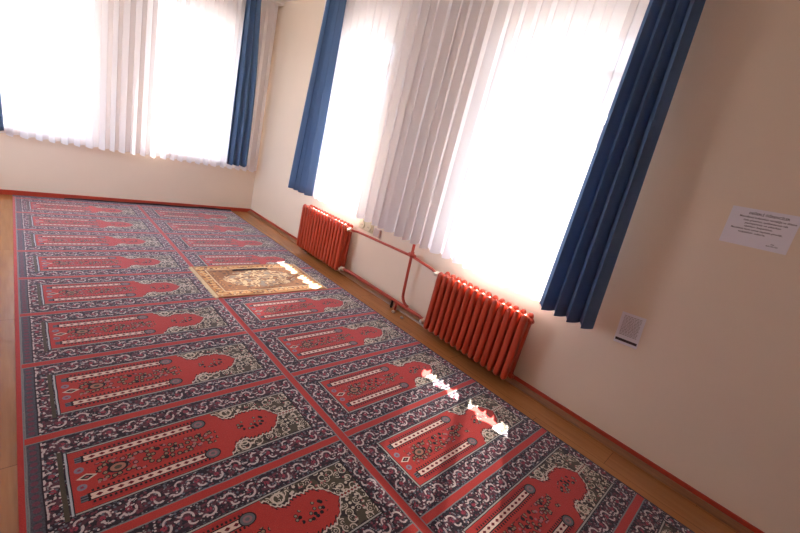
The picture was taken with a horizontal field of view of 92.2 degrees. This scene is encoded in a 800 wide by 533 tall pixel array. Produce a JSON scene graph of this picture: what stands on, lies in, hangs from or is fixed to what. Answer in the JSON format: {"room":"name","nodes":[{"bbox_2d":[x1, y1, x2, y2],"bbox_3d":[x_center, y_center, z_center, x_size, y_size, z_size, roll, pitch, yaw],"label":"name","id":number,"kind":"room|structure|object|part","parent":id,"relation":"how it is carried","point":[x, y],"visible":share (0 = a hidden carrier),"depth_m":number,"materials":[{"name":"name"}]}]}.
{"room":"house of worship","nodes":[
{"label":"house of worship","id":0,"kind":"room"},
{"bbox_2d":[0,133,255,208],"bbox_3d":[-3.612,-2.371,4.770,4.539,3.120,0.340,-2,23,-45],"label":"wall","id":1,"kind":"structure","parent":0,"point":[31,164],"depth_m":5.03,"materials":[{"name":"beige paint"}]},
{"bbox_2d":[0,189,249,211],"bbox_3d":[-3.861,-0.879,5.069,3.845,0.058,0.014,-2,23,-45],"label":"baseboard","id":2,"kind":"structure","parent":1,"relation":"attached to","point":[2,191],"depth_m":4.99,"materials":[{"name":"brown wood"}]},
{"bbox_2d":[0,194,738,532],"bbox_3d":[-1.214,0.637,2.518,4.539,0.120,8.646,-2,23,-45],"label":"floor","id":3,"kind":"structure","parent":0,"point":[698,520],"depth_m":2.53,"materials":[{"name":"brown laminate"}]},
{"bbox_2d":[13,195,694,532],"bbox_3d":[-1.056,0.506,2.828,2.515,0.029,7.652,-2,23,-45],"label":"carpet","id":4,"kind":"object","parent":3,"relation":"on","point":[148,401],"visible":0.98,"depth_m":2.17,"materials":[{"name":"red carpet"}]},
{"bbox_2d":[188,264,327,297],"bbox_3d":[-1.391,0.112,3.861,1.140,0.021,0.725,-2,23,-45],"label":"rug","id":5,"kind":"object","parent":4,"relation":"on","point":[255,279],"visible":1,"depth_m":3.79,"materials":[{"name":"fabric"}]},
{"bbox_2d":[251,0,799,532],"bbox_3d":[0.761,-0.874,3.455,0.340,3.120,8.306,-2,23,-45],"label":"wall","id":6,"kind":"structure","parent":0,"point":[708,393],"depth_m":2.27,"materials":[{"name":"beige paint"}]},
{"bbox_2d":[296,204,352,270],"bbox_3d":[-0.927,-0.375,4.774,0.188,0.565,1.032,-2,23,-45],"label":"radiator","id":7,"kind":"object","parent":6,"relation":"attached to","point":[325,236],"visible":0.98,"depth_m":4.64,"materials":[{"name":"red metal"}]},
{"bbox_2d":[359,219,373,233],"bbox_3d":[-0.388,-0.458,4.352,0.028,0.110,0.250,-2,23,-45],"label":"wall socket","id":8,"kind":"object","parent":6,"relation":"attached to","point":[366,226],"visible":0.91,"depth_m":4.34,"materials":[{"name":"beige plastic"}]},
{"bbox_2d":[359,221,364,227],"bbox_3d":[-0.431,-0.480,4.387,0.014,0.089,0.089,-2,23,-45],"label":"socket","id":9,"kind":"object","parent":8,"relation":"attached to","point":[361,224],"depth_m":4.38,"materials":[{"name":"beige plastic"}]},
{"bbox_2d":[366,224,371,230],"bbox_3d":[-0.351,-0.436,4.309,0.014,0.089,0.089,-2,23,-45],"label":"socket","id":10,"kind":"object","parent":8,"relation":"attached to","point":[368,226],"depth_m":4.30,"materials":[{"name":"beige plastic"}]},
{"bbox_2d":[373,228,381,237],"bbox_3d":[-0.249,-0.366,4.214,0.034,0.090,0.100,-2,23,-45],"label":"junction box","id":11,"kind":"object","parent":6,"relation":"attached to","point":[377,232],"visible":1,"depth_m":4.19,"materials":[{"name":"beige plastic"}]},
{"bbox_3d":[-0.260,-0.366,4.204,0.004,0.066,0.076,-2,23,-45],"label":"box lid","id":12,"kind":"part","parent":11,"relation":"part of","materials":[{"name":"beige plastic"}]},
{"bbox_2d":[343,229,435,318],"bbox_3d":[-0.143,0.020,4.008,0.065,0.719,1.304,-2,23,-45],"label":"pipe","id":13,"kind":"object","parent":6,"relation":"attached to","point":[411,254],"visible":0.89,"depth_m":3.85,"materials":[{"name":"red metal"}]},
{"bbox_2d":[419,271,534,379],"bbox_3d":[0.623,0.459,3.273,0.188,0.565,0.996,-2,23,-45],"label":"radiator","id":14,"kind":"object","parent":6,"relation":"attached to","point":[486,328],"visible":1,"depth_m":3.14,"materials":[{"name":"red metal"}]},
{"bbox_2d":[248,210,753,532],"bbox_3d":[0.142,0.514,3.838,0.042,0.030,7.952,-2,23,-45],"label":"trim","id":15,"kind":"structure","parent":6,"relation":"attached to","point":[698,501],"depth_m":2.63,"materials":[{"name":"brown wood"}]},
{"bbox_2d":[250,209,764,532],"bbox_3d":[0.160,0.497,3.858,0.014,0.058,7.966,-2,23,-45],"label":"baseboard","id":16,"kind":"structure","parent":6,"relation":"attached to","point":[718,506],"depth_m":2.53,"materials":[{"name":"brown wood"}]},
{"bbox_2d":[613,311,646,348],"bbox_3d":[1.506,0.418,2.528,0.002,0.222,0.158,-2,23,-45],"label":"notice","id":17,"kind":"object","parent":6,"relation":"attached to","point":[630,327],"visible":1,"depth_m":2.53,"materials":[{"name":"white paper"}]},
{"bbox_2d":[719,205,799,254],"bbox_3d":[1.935,-0.200,2.078,0.001,0.214,0.294,-2,23,-45],"label":"notice","id":18,"kind":"object","parent":6,"relation":"attached to","point":[769,231],"visible":1,"depth_m":2.07,"materials":[{"name":"white paper"}]},
{"bbox_3d":[-0.443,-2.397,1.627,4.539,0.150,8.646,-2,23,-45],"label":"ceiling","id":19,"kind":"structure","parent":0,"visible":0},
{"bbox_3d":[-2.908,-3.690,4.258,3.500,0.046,0.135,-2,23,-45],"label":"rail","id":20,"kind":"object","parent":19,"relation":"attached to","visible":0},
{"bbox_2d":[0,91,3,130],"bbox_3d":[-4.072,-2.523,3.651,0.375,2.345,0.082,-2,23,-45],"label":"curtain","id":21,"kind":"object","parent":20,"relation":"hanging from","point":[1,112],"visible":1,"depth_m":4.04,"materials":[{"name":"fabric"}]},
{"bbox_2d":[0,0,277,171],"bbox_3d":[-3.204,-2.566,4.640,3.382,2.396,0.053,-2,23,-45],"label":"sheer curtain","id":22,"kind":"object","parent":20,"relation":"hanging from","point":[153,78],"visible":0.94,"depth_m":4.70,"materials":[{"name":"white fabric"}]},
{"bbox_2d":[227,0,261,166],"bbox_3d":[-2.205,-2.612,5.534,0.320,2.325,0.091,-2,23,-45],"label":"curtain","id":23,"kind":"object","parent":20,"relation":"hanging from","point":[242,115],"visible":1,"depth_m":5.54,"materials":[{"name":"fabric"}]},
{"bbox_3d":[0.446,-2.526,3.193,0.160,0.046,4.300,-2,23,-45],"label":"rail","id":24,"kind":"object","parent":19,"relation":"attached to","visible":0},
{"bbox_2d":[288,0,346,195],"bbox_3d":[-0.993,-2.023,4.561,0.088,2.317,0.500,-2,23,-45],"label":"curtain","id":25,"kind":"object","parent":24,"relation":"hanging from","point":[311,132],"visible":1,"depth_m":4.53,"materials":[{"name":"fabric"}]},
{"bbox_2d":[313,0,649,300],"bbox_3d":[0.115,-1.457,3.620,0.083,2.333,3.773,-2,23,-45],"label":"sheer curtain","id":26,"kind":"object","parent":24,"relation":"hanging from","point":[468,132],"visible":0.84,"depth_m":3.13,"materials":[{"name":"white fabric"}]},
{"bbox_2d":[539,0,705,328],"bbox_3d":[1.370,-0.745,2.286,0.115,2.337,0.390,-2,23,-45],"label":"curtain","id":27,"kind":"object","parent":24,"relation":"hanging from","point":[583,266],"visible":1,"depth_m":2.32,"materials":[{"name":"fabric"}]}
]}

